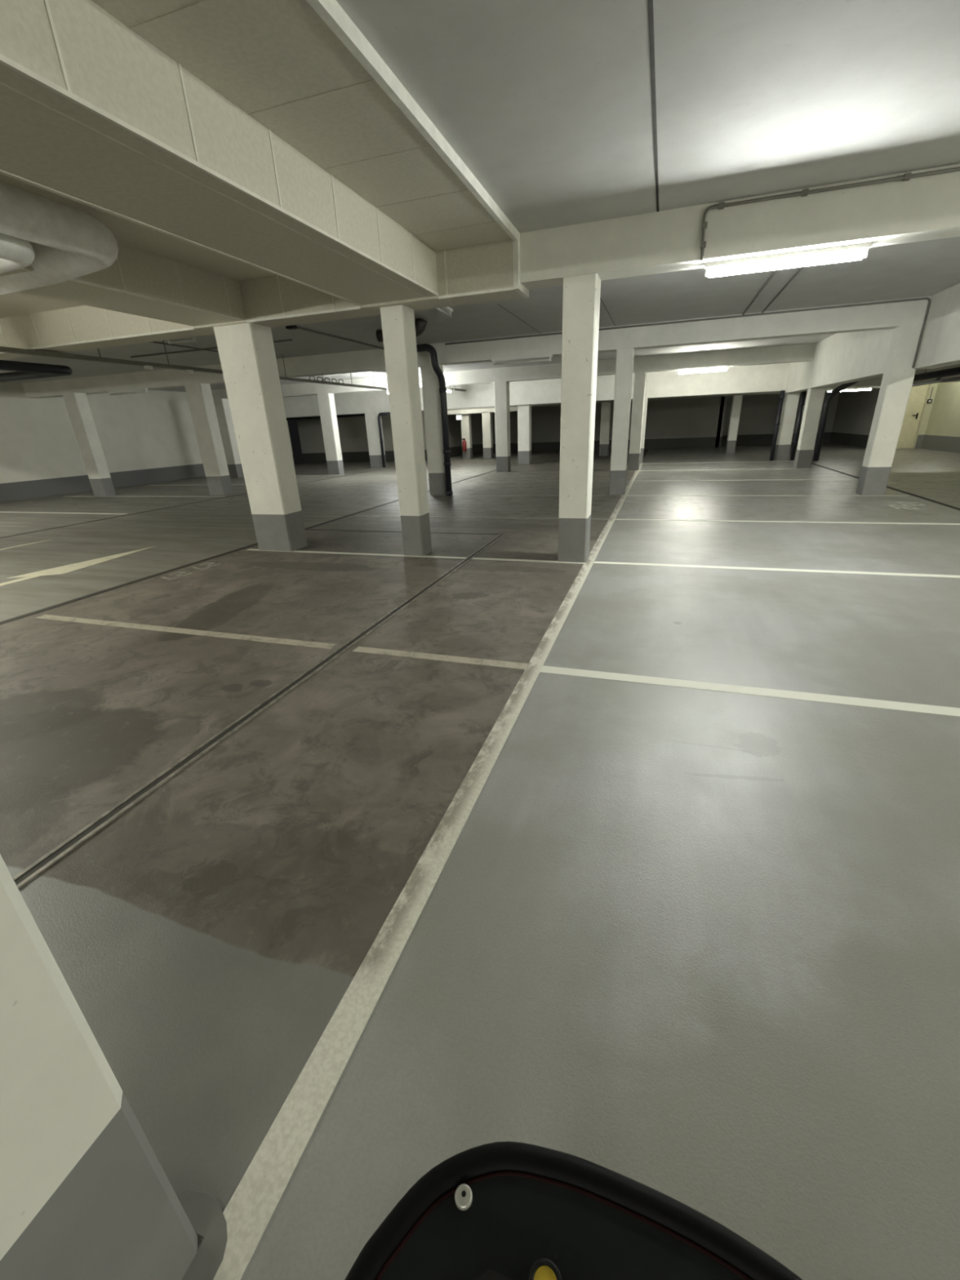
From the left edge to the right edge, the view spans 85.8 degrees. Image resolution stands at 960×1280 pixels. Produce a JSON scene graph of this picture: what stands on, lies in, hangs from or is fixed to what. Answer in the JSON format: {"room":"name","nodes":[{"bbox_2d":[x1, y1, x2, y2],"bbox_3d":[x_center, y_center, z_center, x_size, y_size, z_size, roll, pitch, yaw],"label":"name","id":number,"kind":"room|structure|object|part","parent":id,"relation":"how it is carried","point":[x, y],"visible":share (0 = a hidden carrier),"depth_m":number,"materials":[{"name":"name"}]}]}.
{"room":"parking garage","nodes":[
{"label":"parking garage","id":0,"kind":"room"},
{"bbox_2d":[0,382,294,502],"bbox_3d":[-13.114,-3.591,9.800,0.250,2.755,29.600,5,24,18],"label":"wall","id":1,"kind":"structure","parent":0,"point":[150,437],"depth_m":14.99,"materials":[{"name":"white paint"}]},
{"bbox_2d":[0,442,959,1279],"bbox_3d":[-0.392,-2.619,10.073,24.500,0.253,37.900,5,24,18],"label":"floor","id":2,"kind":"structure","parent":0,"point":[638,860],"depth_m":1.77,"materials":[{"name":"concrete"}]},
{"bbox_2d":[62,392,115,496],"bbox_3d":[-9.799,-4.869,12.991,0.410,2.410,0.300,5,24,18],"label":"pillar","id":3,"kind":"structure","parent":2,"relation":"on","point":[77,406],"depth_m":12.87,"materials":[{"name":"white paint"}]},
{"bbox_2d":[0,853,197,1279],"bbox_3d":[-0.727,-0.017,0.364,0.317,2.410,0.295,5,24,18],"label":"pillar","id":4,"kind":"structure","parent":2,"relation":"on","point":[85,1193],"depth_m":0.65,"materials":[{"name":"white paint"}]},
{"bbox_2d":[0,466,391,537],"bbox_3d":[-6.605,-2.447,9.966,0.050,0.004,21.100,5,24,18],"label":"joint","id":5,"kind":"object","parent":2,"relation":"on","point":[390,467],"visible":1,"depth_m":9.97,"materials":[{"name":"rubber"}]},
{"bbox_2d":[184,383,233,495],"bbox_3d":[-6.337,-4.658,12.128,0.460,2.410,0.300,5,24,18],"label":"pillar","id":6,"kind":"structure","parent":2,"relation":"on","point":[200,398],"depth_m":11.99,"materials":[{"name":"white paint"}]},
{"bbox_2d":[213,398,244,478],"bbox_3d":[-8.283,-6.608,17.029,0.420,2.410,0.300,5,24,18],"label":"pillar","id":7,"kind":"structure","parent":2,"relation":"on","point":[222,407],"depth_m":16.90,"materials":[{"name":"white paint"}]},
{"bbox_2d":[0,469,496,624],"bbox_3d":[-2.211,-2.051,8.562,0.070,0.004,21.100,5,24,18],"label":"joint","id":8,"kind":"object","parent":2,"relation":"on","point":[253,544],"visible":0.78,"depth_m":5.29,"materials":[{"name":"rubber"}]},
{"bbox_2d":[12,528,505,888],"bbox_3d":[-2.323,-0.006,3.640,2.982,0.006,7.905,5,24,18],"label":"channel","id":9,"kind":"object","parent":2,"relation":"on","point":[34,869],"visible":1,"depth_m":2.30,"materials":[{"name":"metal"}]},
{"bbox_2d":[213,322,307,551],"bbox_3d":[-2.472,-2.247,5.918,0.485,2.410,0.330,5,24,18],"label":"pillar","id":10,"kind":"structure","parent":2,"relation":"on","point":[246,352],"depth_m":5.75,"materials":[{"name":"white paint"}]},
{"bbox_2d":[316,393,344,475],"bbox_3d":[-4.789,-6.584,16.612,0.430,2.410,0.300,5,24,18],"label":"pillar","id":11,"kind":"structure","parent":2,"relation":"on","point":[326,406],"depth_m":16.48,"materials":[{"name":"white paint"}]},
{"bbox_2d":[364,412,386,467],"bbox_3d":[-3.880,-7.415,19.190,0.530,1.900,0.270,5,24,18],"label":"pillar","id":12,"kind":"structure","parent":2,"relation":"on","point":[371,418],"depth_m":19.07,"materials":[{"name":"white paint"}]},
{"bbox_2d":[377,412,390,467],"bbox_3d":[-3.356,-7.276,18.839,0.639,1.870,0.118,5,24,18],"label":"drain pipe","id":13,"kind":"object","parent":2,"relation":"on","point":[380,414],"visible":0.96,"depth_m":18.80,"materials":[{"name":"black plastic"}]},
{"bbox_2d":[380,304,431,555],"bbox_3d":[-0.744,-2.091,5.367,0.245,2.410,0.250,5,24,18],"label":"pillar","id":14,"kind":"structure","parent":2,"relation":"on","point":[397,322],"depth_m":5.23,"materials":[{"name":"white paint"}]},
{"bbox_2d":[420,364,445,494],"bbox_3d":[-0.886,-4.196,10.454,0.360,2.410,0.280,5,24,18],"label":"pillar","id":15,"kind":"structure","parent":2,"relation":"on","point":[430,384],"depth_m":10.31,"materials":[{"name":"white paint"}]},
{"bbox_2d":[416,343,453,495],"bbox_3d":[-0.931,-4.212,10.091,0.593,2.722,0.355,5,24,18],"label":"drain pipe","id":16,"kind":"object","parent":2,"relation":"on","point":[424,347],"visible":0.98,"depth_m":9.98,"materials":[{"name":"black plastic"}]},
{"bbox_2d":[460,413,472,458],"bbox_3d":[-0.565,-8.658,21.977,0.360,1.800,0.300,5,24,18],"label":"pillar","id":17,"kind":"structure","parent":2,"relation":"on","point":[466,430],"depth_m":21.83,"materials":[{"name":"white paint"}]},
{"bbox_2d":[456,414,462,419],"bbox_3d":[-0.871,-9.299,21.595,0.220,0.180,0.078,5,24,18],"label":"exit sign","id":18,"kind":"object","parent":17,"relation":"attached to","point":[460,416],"visible":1,"depth_m":21.56,"materials":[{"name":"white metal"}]},
{"bbox_2d":[460,438,466,451],"bbox_3d":[-0.683,-8.272,21.907,0.227,0.510,0.185,5,24,18],"label":"fire extinguisher","id":19,"kind":"object","parent":17,"relation":"attached to","point":[464,442],"visible":1,"depth_m":21.84,"materials":[{"name":"red paint"}]},
{"bbox_2d":[481,412,493,458],"bbox_3d":[0.322,-8.498,21.499,0.360,1.800,0.300,5,24,18],"label":"pillar","id":20,"kind":"structure","parent":2,"relation":"on","point":[486,417],"depth_m":21.38,"materials":[{"name":"white paint"}]},
{"bbox_2d":[447,406,517,414],"bbox_3d":[0.060,-9.367,21.127,3.900,0.150,0.140,5,24,18],"label":"beam","id":21,"kind":"structure","parent":20,"relation":"on","point":[512,409],"depth_m":21.15,"materials":[{"name":"white paint"}]},
{"bbox_2d":[493,381,511,471],"bbox_3d":[0.660,-6.156,15.022,0.370,2.410,0.310,5,24,18],"label":"pillar","id":22,"kind":"structure","parent":2,"relation":"on","point":[501,389],"depth_m":14.88,"materials":[{"name":"white paint"}]},
{"bbox_2d":[517,404,531,464],"bbox_3d":[1.528,-7.023,17.690,0.410,1.900,0.300,5,24,18],"label":"pillar","id":23,"kind":"structure","parent":2,"relation":"on","point":[524,411],"depth_m":17.56,"materials":[{"name":"white paint"}]},
{"bbox_2d":[344,1141,802,1279],"bbox_3d":[0.037,0.810,0.262,0.356,0.902,0.472,5,24,18],"label":"control panel","id":24,"kind":"object","parent":2,"relation":"on","point":[504,1210],"visible":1,"depth_m":0.28,"materials":[{"name":"black plastic"}]},
{"bbox_3d":[0.044,0.383,0.161,0.331,0.026,0.298,5,24,18],"label":"plate","id":25,"kind":"part","parent":24,"relation":"part of","materials":[{"name":"black plastic"}]},
{"bbox_2d":[557,273,600,562],"bbox_3d":[0.915,-1.944,4.841,0.282,2.410,0.280,5,24,18],"label":"pillar","id":26,"kind":"structure","parent":2,"relation":"on","point":[581,293],"depth_m":4.66,"materials":[{"name":"white paint"}]},
{"bbox_2d":[599,402,611,456],"bbox_3d":[4.881,-8.448,20.116,0.340,2.410,0.300,5,24,18],"label":"pillar","id":27,"kind":"structure","parent":2,"relation":"on","point":[606,406],"depth_m":20.08,"materials":[{"name":"white paint"}]},
{"bbox_2d":[608,347,634,494],"bbox_3d":[2.558,-3.893,9.373,0.280,2.410,0.280,5,24,18],"label":"pillar","id":28,"kind":"structure","parent":2,"relation":"on","point":[624,357],"depth_m":9.22,"materials":[{"name":"white paint"}]},
{"bbox_2d":[627,371,646,470],"bbox_3d":[4.212,-5.830,13.873,0.285,2.410,0.280,5,24,18],"label":"pillar","id":29,"kind":"structure","parent":2,"relation":"on","point":[639,384],"depth_m":13.73,"materials":[{"name":"white paint"}]},
{"bbox_2d":[640,378,648,462],"bbox_3d":[5.051,-6.846,16.235,0.310,2.410,0.270,5,24,18],"label":"pillar","id":30,"kind":"structure","parent":2,"relation":"on","point":[646,398],"depth_m":16.08,"materials":[{"name":"white paint"}]},
{"bbox_2d":[725,395,742,453],"bbox_3d":[9.232,-8.056,18.726,0.290,2.410,0.300,5,24,18],"label":"pillar","id":31,"kind":"structure","parent":2,"relation":"on","point":[736,400],"depth_m":18.69,"materials":[{"name":"white paint"}]},
{"bbox_2d":[768,390,785,460],"bbox_3d":[8.614,-6.194,14.992,0.129,1.880,0.129,5,24,18],"label":"drain pipe","id":32,"kind":"object","parent":2,"relation":"on","point":[781,397],"visible":1,"depth_m":14.94,"materials":[{"name":"black plastic"}]},
{"bbox_2d":[773,391,800,460],"bbox_3d":[8.942,-6.261,15.093,0.390,1.900,0.270,5,24,18],"label":"pillar","id":33,"kind":"structure","parent":2,"relation":"on","point":[790,403],"depth_m":14.98,"materials":[{"name":"white paint"}]},
{"bbox_2d":[789,391,806,460],"bbox_3d":[9.127,-6.148,14.829,0.129,1.880,0.129,5,24,18],"label":"drain pipe","id":34,"kind":"object","parent":2,"relation":"on","point":[802,403],"visible":0.87,"depth_m":14.79,"materials":[{"name":"black plastic"}]},
{"bbox_2d":[793,386,826,468],"bbox_3d":[8.025,-5.426,12.508,0.320,2.410,0.280,5,24,18],"label":"pillar","id":35,"kind":"structure","parent":2,"relation":"on","point":[815,396],"depth_m":12.51,"materials":[{"name":"white paint"}]},
{"bbox_2d":[812,381,858,461],"bbox_3d":[9.502,-5.864,13.595,0.250,2.271,1.737,0,23,7],"label":"drain pipe","id":36,"kind":"object","parent":2,"relation":"on","point":[827,402],"visible":0.73,"depth_m":14.28,"materials":[{"name":"black plastic"}]},
{"bbox_2d":[811,462,959,510],"bbox_3d":[6.093,-1.303,5.909,0.070,0.004,21.100,5,24,18],"label":"joint","id":37,"kind":"object","parent":2,"relation":"on","point":[890,487],"visible":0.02,"depth_m":8.38,"materials":[{"name":"rubber"}]},
{"bbox_2d":[855,324,922,494],"bbox_3d":[6.418,-3.534,8.111,0.330,2.410,0.280,5,24,18],"label":"pillar","id":38,"kind":"structure","parent":2,"relation":"on","point":[898,377],"depth_m":8.00,"materials":[{"name":"white paint"}]},
{"bbox_2d":[0,0,959,391],"bbox_3d":[-0.509,-5.390,8.923,24.500,0.253,37.900,5,24,18],"label":"ceiling","id":39,"kind":"structure","parent":0,"point":[565,113],"depth_m":2.76,"materials":[{"name":"white paint"}]},
{"bbox_2d":[0,360,72,382],"bbox_3d":[-9.347,-4.543,8.543,3.449,0.330,2.875,5,24,18],"label":"drain pipe","id":40,"kind":"object","parent":39,"relation":"attached to","point":[21,371],"visible":1,"depth_m":9.00,"materials":[{"name":"black plastic"}]},
{"bbox_2d":[0,292,83,318],"bbox_3d":[-5.866,-2.906,3.872,4.420,0.050,4.790,5,24,18],"label":"boards","id":41,"kind":"object","parent":39,"relation":"attached to","point":[14,304],"visible":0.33,"depth_m":5.63,"materials":[{"name":"paint"}]},
{"bbox_2d":[0,241,246,326],"bbox_3d":[-3.438,-2.536,3.161,0.684,0.378,4.790,5,24,18],"label":"beam","id":42,"kind":"structure","parent":39,"relation":"attached to","point":[139,282],"depth_m":4.38,"materials":[{"name":"paint"}]},
{"bbox_2d":[0,232,35,273],"bbox_3d":[-3.745,-1.956,2.279,1.575,0.180,2.504,5,24,18],"label":"lamp","id":43,"kind":"object","parent":42,"relation":"attached to","point":[15,253],"visible":0.74,"depth_m":3.02,"materials":[{"name":"white plastic"}]},
{"bbox_2d":[0,182,118,294],"bbox_3d":[-3.566,-2.101,2.401,1.819,0.295,2.938,5,24,18],"label":"duct","id":44,"kind":"object","parent":42,"relation":"attached to","point":[68,242],"visible":0.92,"depth_m":3.10,"materials":[{"name":"white metal"}]},
{"bbox_2d":[0,173,276,281],"bbox_3d":[-2.502,-2.603,2.797,1.310,0.050,4.790,5,24,18],"label":"boards","id":45,"kind":"object","parent":39,"relation":"attached to","point":[125,232],"visible":0.25,"depth_m":4.04,"materials":[{"name":"paint"}]},
{"bbox_2d":[167,336,196,344],"bbox_3d":[-4.598,-4.633,7.963,0.550,0.093,0.064,5,24,18],"label":"lamp","id":46,"kind":"object","parent":39,"relation":"attached to","point":[193,339],"visible":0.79,"depth_m":7.96,"materials":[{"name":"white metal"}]},
{"bbox_2d":[150,341,218,352],"bbox_3d":[-5.447,-5.203,9.334,1.111,0.022,2.211,5,24,18],"label":"conduit","id":47,"kind":"object","parent":39,"relation":"attached to","point":[154,341],"visible":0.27,"depth_m":8.82,"materials":[{"name":"grey metal"}]},
{"bbox_2d":[0,340,386,390],"bbox_3d":[-4.415,-4.773,8.812,0.120,0.500,11.800,5,24,18],"label":"cable tray","id":48,"kind":"object","parent":39,"relation":"hanging from","point":[148,366],"visible":0.91,"depth_m":7.54,"materials":[{"name":"metal"}]},
{"bbox_2d":[130,338,293,358],"bbox_3d":[-4.833,-5.147,9.144,3.600,0.028,0.028,5,24,18],"label":"conduit","id":49,"kind":"object","parent":39,"relation":"attached to","point":[290,340],"visible":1,"depth_m":9.28,"materials":[{"name":"grey metal"}]},
{"bbox_2d":[0,0,439,306],"bbox_3d":[-1.488,-2.371,2.565,0.794,0.380,4.846,5,24,18],"label":"beam","id":50,"kind":"structure","parent":39,"relation":"attached to","point":[93,114],"depth_m":2.29,"materials":[{"name":"paint"}]},
{"bbox_2d":[91,0,517,250],"bbox_3d":[-0.756,-2.476,2.331,0.728,0.065,4.974,5,24,18],"label":"boards","id":51,"kind":"object","parent":39,"relation":"attached to","point":[304,70],"visible":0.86,"depth_m":2.35,"materials":[{"name":"paint"}]},
{"bbox_2d":[285,324,383,349],"bbox_3d":[-2.307,-5.060,8.701,0.120,0.050,2.860,5,24,18],"label":"conduit","id":52,"kind":"object","parent":39,"relation":"attached to","point":[293,326],"visible":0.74,"depth_m":8.25,"materials":[{"name":"black plastic"}]},
{"bbox_2d":[376,318,426,342],"bbox_3d":[-1.143,-4.574,7.610,0.800,0.276,0.170,5,24,18],"label":"drain pipe","id":53,"kind":"object","parent":39,"relation":"attached to","point":[420,324],"visible":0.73,"depth_m":7.49,"materials":[{"name":"black plastic"}]},
{"bbox_2d":[435,306,453,317],"bbox_3d":[-0.508,-4.235,6.583,0.064,0.093,0.851,4,23,15],"label":"lamp","id":54,"kind":"object","parent":39,"relation":"attached to","point":[448,309],"visible":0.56,"depth_m":6.78,"materials":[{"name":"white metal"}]},
{"bbox_2d":[451,387,466,391],"bbox_3d":[-0.696,-8.317,16.813,0.100,0.375,1.150,5,24,18],"label":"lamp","id":55,"kind":"object","parent":39,"relation":"hanging from","point":[452,388],"visible":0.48,"depth_m":16.81,"materials":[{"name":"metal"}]},
{"bbox_2d":[21,295,932,398],"bbox_3d":[-2.541,-5.609,10.434,19.090,0.345,0.290,5,24,18],"label":"beam","id":56,"kind":"structure","parent":39,"relation":"attached to","point":[889,315],"depth_m":9.03,"materials":[{"name":"white paint"}]},
{"bbox_2d":[106,387,147,395],"bbox_3d":[-8.321,-5.862,12.207,1.200,0.093,0.064,5,24,18],"label":"lamp","id":57,"kind":"object","parent":56,"relation":"attached to","point":[143,388],"visible":1,"depth_m":12.17,"materials":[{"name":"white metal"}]},
{"bbox_2d":[491,354,552,365],"bbox_3d":[0.749,-5.065,9.357,1.120,0.093,0.064,5,24,18],"label":"lamp","id":58,"kind":"object","parent":56,"relation":"attached to","point":[550,355],"visible":1,"depth_m":9.33,"materials":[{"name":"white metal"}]},
{"bbox_2d":[444,297,930,368],"bbox_3d":[2.908,-4.785,8.653,7.454,0.899,0.028,5,24,18],"label":"conduit","id":59,"kind":"object","parent":56,"relation":"attached to","point":[925,298],"visible":1,"depth_m":8.00,"materials":[{"name":"grey metal"}]},
{"bbox_2d":[211,343,816,399],"bbox_3d":[-0.917,-7.558,14.967,19.090,0.345,0.300,5,24,18],"label":"beam","id":60,"kind":"structure","parent":39,"relation":"attached to","point":[797,353],"depth_m":13.51,"materials":[{"name":"white paint"}]},
{"bbox_2d":[677,366,728,373],"bbox_3d":[5.564,-6.747,12.925,1.190,0.097,0.064,5,24,18],"label":"lamp","id":61,"kind":"object","parent":60,"relation":"attached to","point":[724,368],"visible":1,"depth_m":12.90,"materials":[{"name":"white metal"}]},
{"bbox_2d":[282,362,959,417],"bbox_3d":[2.232,-8.136,16.730,23.900,0.875,0.300,5,24,18],"label":"beam","id":62,"kind":"structure","parent":39,"relation":"attached to","point":[766,377],"depth_m":16.13,"materials":[{"name":"white paint"}]},
{"bbox_2d":[447,386,880,410],"bbox_3d":[5.848,-9.397,19.333,16.170,0.825,0.350,5,24,18],"label":"beam","id":63,"kind":"structure","parent":39,"relation":"attached to","point":[874,387],"depth_m":18.81,"materials":[{"name":"grey paint"}]},
{"bbox_2d":[520,164,959,289],"bbox_3d":[-1.881,-3.456,5.175,23.900,0.345,0.270,5,24,18],"label":"beam","id":64,"kind":"structure","parent":39,"relation":"attached to","point":[923,208],"depth_m":3.82,"materials":[{"name":"white paint"}]},
{"bbox_2d":[0,231,528,359],"bbox_3d":[-3.481,-3.572,5.694,8.131,0.403,0.398,5,24,18],"label":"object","id":65,"kind":"structure","parent":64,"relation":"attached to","point":[490,272],"depth_m":5.08,"materials":[{"name":"paint"}]},
{"bbox_2d":[703,241,873,277],"bbox_3d":[2.304,-2.877,3.928,1.120,0.097,0.064,5,24,18],"label":"lamp","id":66,"kind":"object","parent":64,"relation":"attached to","point":[856,255],"visible":1,"depth_m":3.90,"materials":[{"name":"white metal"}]},
{"bbox_2d":[705,266,710,276],"bbox_3d":[1.802,-2.913,4.093,0.028,0.058,0.028,5,24,18],"label":"socket","id":67,"kind":"object","parent":66,"relation":"attached to","point":[708,268],"depth_m":4.08,"materials":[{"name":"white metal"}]},
{"bbox_2d":[862,247,868,258],"bbox_3d":[2.808,-2.822,3.772,0.028,0.058,0.028,5,24,18],"label":"socket","id":68,"kind":"object","parent":66,"relation":"attached to","point":[864,251],"depth_m":3.76,"materials":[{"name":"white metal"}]},
{"bbox_2d":[700,166,959,261],"bbox_3d":[3.502,-2.902,3.317,3.860,0.344,0.028,5,24,18],"label":"conduit","id":69,"kind":"object","parent":64,"relation":"attached to","point":[907,176],"visible":1,"depth_m":3.62,"materials":[{"name":"grey metal"}]},
{"bbox_2d":[742,259,786,315],"bbox_3d":[3.545,-4.406,6.490,0.024,0.024,3.650,5,24,18],"label":"conduit","id":70,"kind":"object","parent":39,"relation":"attached to","point":[776,270],"visible":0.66,"depth_m":6.50,"materials":[{"name":"grey metal"}]},
{"bbox_2d":[761,255,813,313],"bbox_3d":[3.678,-4.253,6.107,0.020,0.020,4.350,5,24,18],"label":"conduit","id":71,"kind":"object","parent":39,"relation":"attached to","point":[802,268],"visible":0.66,"depth_m":6.40,"materials":[{"name":"grey metal"}]},
{"bbox_2d":[784,328,893,393],"bbox_3d":[7.620,-6.018,11.162,0.315,0.945,7.640,5,24,18],"label":"beam","id":72,"kind":"structure","parent":39,"relation":"attached to","point":[839,358],"depth_m":10.03,"materials":[{"name":"white paint"}]},
{"bbox_2d":[826,386,873,392],"bbox_3d":[11.502,-8.190,15.965,1.250,0.918,0.064,5,24,18],"label":"lamp","id":73,"kind":"object","parent":39,"relation":"hanging from","point":[871,388],"visible":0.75,"depth_m":16.07,"materials":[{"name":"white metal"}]},
{"bbox_2d":[913,366,959,381],"bbox_3d":[9.830,-5.267,8.968,0.159,0.825,10.750,5,24,18],"label":"ceiling pipe","id":74,"kind":"object","parent":39,"relation":"hanging from","point":[956,371],"visible":0.8,"depth_m":12.35,"materials":[{"name":"black metal"}]},
{"bbox_2d":[911,376,959,386],"bbox_3d":[9.883,-4.862,9.123,0.068,0.198,10.750,5,24,18],"label":"ceiling pipe","id":75,"kind":"object","parent":74,"relation":"hanging from","point":[937,380],"visible":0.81,"depth_m":12.49,"materials":[{"name":"grey metal"}]},
{"bbox_2d":[914,283,959,369],"bbox_3d":[5.894,-3.593,5.465,0.340,0.925,5.200,5,24,18],"label":"beam","id":76,"kind":"structure","parent":39,"relation":"attached to","point":[940,344],"depth_m":7.03,"materials":[{"name":"white paint"}]},
{"bbox_2d":[297,391,839,462],"bbox_3d":[3.530,-10.186,23.995,23.695,2.755,4.697,-3,23,-2],"label":"wall","id":77,"kind":"structure","parent":0,"point":[696,422],"depth_m":23.25,"materials":[{"name":"grey paint"}]},
{"bbox_2d":[286,413,364,420],"bbox_3d":[-5.691,-9.113,21.039,6.121,0.140,0.100,5,24,18],"label":"pipe","id":78,"kind":"object","parent":77,"relation":"attached to","point":[351,415],"visible":0.32,"depth_m":21.33,"materials":[{"name":"grey metal"}]},
{"bbox_2d":[829,388,879,448],"bbox_3d":[14.562,-8.915,19.799,0.150,2.755,5.650,5,24,18],"label":"wall","id":79,"kind":"structure","parent":0,"point":[855,411],"depth_m":20.06,"materials":[{"name":"grey paint"}]},
{"bbox_2d":[914,382,938,448],"bbox_3d":[14.345,-7.846,17.243,1.170,2.755,0.250,5,24,18],"label":"wall","id":80,"kind":"structure","parent":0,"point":[929,406],"depth_m":17.15,"materials":[{"name":"white paint"}]},
{"bbox_2d":[896,383,931,448],"bbox_3d":[14.239,-7.491,17.293,0.960,2.070,0.136,5,24,18],"label":"door","id":81,"kind":"structure","parent":80,"relation":"attached to","point":[918,396],"depth_m":17.23,"materials":[{"name":"beige paint"}]},
{"bbox_3d":[14.245,-7.497,17.308,0.960,2.070,0.100,5,24,18],"label":"frame","id":82,"kind":"part","parent":81,"relation":"part of","materials":[{"name":"paint"}]},
{"bbox_2d":[926,386,933,403],"bbox_3d":[14.723,-7.990,16.868,0.130,0.480,0.060,5,24,18],"label":"light switch","id":83,"kind":"object","parent":80,"relation":"attached to","point":[929,401],"visible":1,"depth_m":16.91,"materials":[{"name":"black plastic"}]},
{"bbox_2d":[920,381,959,453],"bbox_3d":[10.119,-1.903,3.349,0.250,2.755,31.600,5,24,18],"label":"wall","id":84,"kind":"structure","parent":0,"point":[942,433],"depth_m":16.15,"materials":[{"name":"white paint"}]}
]}

